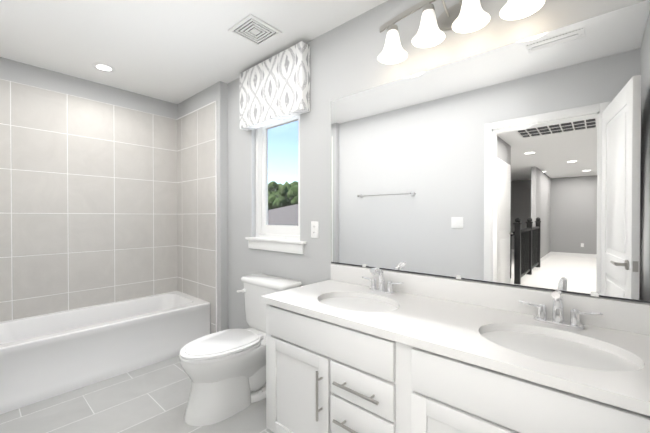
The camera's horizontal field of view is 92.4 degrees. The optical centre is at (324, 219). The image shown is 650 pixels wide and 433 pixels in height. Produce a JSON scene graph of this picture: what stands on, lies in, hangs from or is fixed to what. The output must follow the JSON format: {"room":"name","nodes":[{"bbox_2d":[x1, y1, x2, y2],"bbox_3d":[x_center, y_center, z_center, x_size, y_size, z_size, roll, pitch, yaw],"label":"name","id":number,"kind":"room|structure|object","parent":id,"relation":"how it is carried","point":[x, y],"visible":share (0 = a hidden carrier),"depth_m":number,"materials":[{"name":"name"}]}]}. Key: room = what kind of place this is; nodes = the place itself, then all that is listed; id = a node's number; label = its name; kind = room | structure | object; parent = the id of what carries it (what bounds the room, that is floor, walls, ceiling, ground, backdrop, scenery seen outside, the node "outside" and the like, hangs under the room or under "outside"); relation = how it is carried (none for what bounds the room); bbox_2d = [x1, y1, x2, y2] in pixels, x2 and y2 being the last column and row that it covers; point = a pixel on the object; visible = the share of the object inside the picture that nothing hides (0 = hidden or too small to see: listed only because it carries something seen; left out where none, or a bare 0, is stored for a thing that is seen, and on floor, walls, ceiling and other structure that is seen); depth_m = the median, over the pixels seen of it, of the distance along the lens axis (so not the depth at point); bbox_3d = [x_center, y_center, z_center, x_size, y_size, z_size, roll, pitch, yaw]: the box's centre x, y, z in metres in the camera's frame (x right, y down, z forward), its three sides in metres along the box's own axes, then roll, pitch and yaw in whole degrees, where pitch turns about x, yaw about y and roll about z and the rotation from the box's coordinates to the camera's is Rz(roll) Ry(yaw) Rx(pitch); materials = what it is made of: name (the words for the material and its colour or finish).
{"room":"bathroom","nodes":[
{"label":"bathroom","id":0,"kind":"room"},
{"bbox_2d":[0,57,176,118],"bbox_3d":[-2.161,-0.032,2.889,0.140,2.440,1.940,0,1,41],"label":"wall","id":1,"kind":"structure","parent":0,"point":[23,73],"depth_m":2.77,"materials":[{"name":"grey paint"}]},
{"bbox_2d":[0,79,177,321],"bbox_3d":[-2.111,-0.144,2.833,0.008,1.875,1.525,0,1,41],"label":"wall tile","id":2,"kind":"structure","parent":1,"relation":"attached to","point":[88,202],"depth_m":2.77,"materials":[{"name":"grey tile"}]},
{"bbox_2d":[0,356,273,432],"bbox_3d":[-0.727,1.228,1.638,3.960,0.060,1.940,0,1,41],"label":"floor","id":3,"kind":"structure","parent":0,"point":[153,398],"depth_m":1.95,"materials":[{"name":"tile"}]},
{"bbox_2d":[0,291,209,413],"bbox_3d":[-1.841,0.988,2.606,0.703,0.405,1.503,0,1,41],"label":"bathtub","id":4,"kind":"object","parent":3,"relation":"on","point":[46,356],"visible":1,"depth_m":2.39,"materials":[{"name":"white ceramic"}]},
{"bbox_2d":[179,273,301,425],"bbox_3d":[-0.588,0.817,2.103,0.521,0.755,0.771,0,1,41],"label":"toilet","id":5,"kind":"object","parent":3,"relation":"on","point":[225,371],"visible":0.94,"depth_m":1.93,"materials":[{"name":"white ceramic"}]},
{"bbox_2d":[260,300,649,432],"bbox_3d":[0.424,0.816,1.322,1.530,0.771,0.602,0,1,41],"label":"bathroom vanity","id":6,"kind":"object","parent":3,"relation":"on","point":[351,349],"depth_m":1.13,"materials":[{"name":"painted wood"},{"name":"quartz"},{"name":"brushed nickel"}]},
{"bbox_2d":[260,280,649,407],"bbox_3d":[0.430,0.415,1.330,1.536,0.030,0.577,0,1,41],"label":"countertop","id":7,"kind":"structure","parent":6,"relation":"on","point":[452,326],"depth_m":1.13,"materials":[{"name":"white stone"}]},
{"bbox_2d":[320,292,395,315],"bbox_3d":[0.156,0.502,1.530,0.456,0.171,0.350,0,1,41],"label":"sink","id":8,"kind":"object","parent":7,"relation":"in","point":[369,304],"depth_m":1.59,"materials":[{"name":"white ceramic"}]},
{"bbox_2d":[360,267,403,295],"bbox_3d":[0.288,0.326,1.680,0.257,0.143,0.121,0,1,41],"label":"faucet","id":9,"kind":"object","parent":7,"relation":"on","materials":[{"name":"silver metal"}]},
{"bbox_2d":[476,320,639,379],"bbox_3d":[0.738,0.506,1.019,0.456,0.171,0.350,0,1,41],"label":"sink","id":10,"kind":"object","parent":7,"relation":"in","point":[586,353],"depth_m":1.04,"materials":[{"name":"white ceramic"}]},
{"bbox_2d":[516,289,603,327],"bbox_3d":[0.870,0.330,1.168,0.257,0.143,0.121,0,1,41],"label":"faucet","id":11,"kind":"object","parent":7,"relation":"on","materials":[{"name":"silver metal"}]},
{"bbox_2d":[0,0,387,103],"bbox_3d":[-0.727,-1.282,1.617,3.960,0.080,1.940,0,1,41],"label":"ceiling","id":12,"kind":"structure","parent":0,"point":[176,51],"depth_m":2.12,"materials":[{"name":"white paint"}]},
{"bbox_2d":[91,63,115,71],"bbox_3d":[-1.818,-1.247,2.564,0.168,0.004,0.168,0,1,41],"label":"recessed light","id":13,"kind":"object","parent":12,"relation":"in","point":[103,67],"visible":1,"depth_m":2.56,"materials":[{"name":"white plastic"}]},
{"bbox_2d":[228,14,281,46],"bbox_3d":[-0.461,-1.239,2.056,0.250,0.012,0.250,0,1,41],"label":"ceiling vent","id":14,"kind":"object","parent":12,"relation":"in","point":[253,29],"visible":1,"depth_m":2.04,"materials":[{"name":"white plastic"}]},
{"bbox_2d":[177,81,227,333],"bbox_3d":[-1.255,-0.034,3.147,0.880,2.440,0.075,0,1,41],"label":"wall","id":15,"kind":"structure","parent":0,"point":[217,92],"depth_m":2.86,"materials":[{"name":"grey paint"}]},
{"bbox_2d":[177,101,216,333],"bbox_3d":[-1.303,0.048,3.134,0.810,2.276,0.009,0,1,41],"label":"wall tile","id":16,"kind":"structure","parent":15,"relation":"attached to","point":[197,194],"depth_m":3.08,"materials":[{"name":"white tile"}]},
{"bbox_2d":[227,0,649,328],"bbox_3d":[-0.133,-0.027,2.303,3.680,2.440,0.140,0,1,41],"label":"wall","id":17,"kind":"structure","parent":0,"point":[344,62],"depth_m":2.08,"materials":[{"name":"grey paint"}]},
{"bbox_2d":[240,41,309,130],"bbox_3d":[-0.408,-0.983,2.387,0.745,0.460,0.084,0,1,41],"label":"window valance","id":18,"kind":"object","parent":17,"relation":"attached to","point":[275,88],"visible":1,"depth_m":2.29,"materials":[{"name":"fabric"}]},
{"bbox_2d":[245,115,306,253],"bbox_3d":[-0.365,-0.296,2.475,0.707,1.085,0.155,0,1,41],"label":"window","id":19,"kind":"structure","parent":17,"relation":"in","point":[264,229],"depth_m":2.57,"materials":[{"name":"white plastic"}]},
{"bbox_2d":[311,221,318,237],"bbox_3d":[-0.071,0.071,2.151,0.070,0.114,0.008,0,1,41],"label":"electrical outlet plate","id":20,"kind":"object","parent":17,"relation":"attached to","point":[314,229],"visible":1,"depth_m":2.15,"materials":[{"name":"white plastic"}]},
{"bbox_2d":[378,0,544,63],"bbox_3d":[0.581,-0.954,1.447,0.730,0.218,0.192,0,1,41],"label":"sconce","id":21,"kind":"object","parent":17,"relation":"attached to","point":[465,16],"visible":1,"depth_m":1.48,"materials":[{"name":"white glass"}]},
{"bbox_2d":[331,0,649,302],"bbox_3d":[0.615,-0.241,1.543,1.531,1.060,0.010,0,1,41],"label":"mirror","id":22,"kind":"object","parent":17,"relation":"attached to","point":[524,163],"visible":1,"depth_m":1.36,"materials":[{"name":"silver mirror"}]},
{"bbox_2d":[331,264,649,335],"bbox_3d":[0.617,0.346,1.537,1.530,0.105,0.020,0,1,41],"label":"backsplash","id":23,"kind":"structure","parent":17,"relation":"attached to","point":[626,316],"depth_m":1.37,"materials":[{"name":"white stone"}]},
{"label":"outside","id":24,"kind":"structure","parent":0,"visible":0},
{"bbox_2d":[268,204,297,225],"bbox_3d":[-0.818,1.571,14.166,11.000,5.050,5.650,0,1,41],"label":"roof","id":25,"kind":"structure","parent":24,"point":[285,211],"depth_m":12.94,"materials":[{"name":"grey"}]},
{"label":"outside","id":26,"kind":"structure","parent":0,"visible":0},
{"bbox_2d":[268,181,297,209],"bbox_3d":[-1.926,-0.520,30.015,18.118,8.974,9.206,0,1,41],"label":"tree","id":27,"kind":"object","parent":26,"point":[280,202],"depth_m":30.55,"materials":[{"name":"green plant"}]}
]}

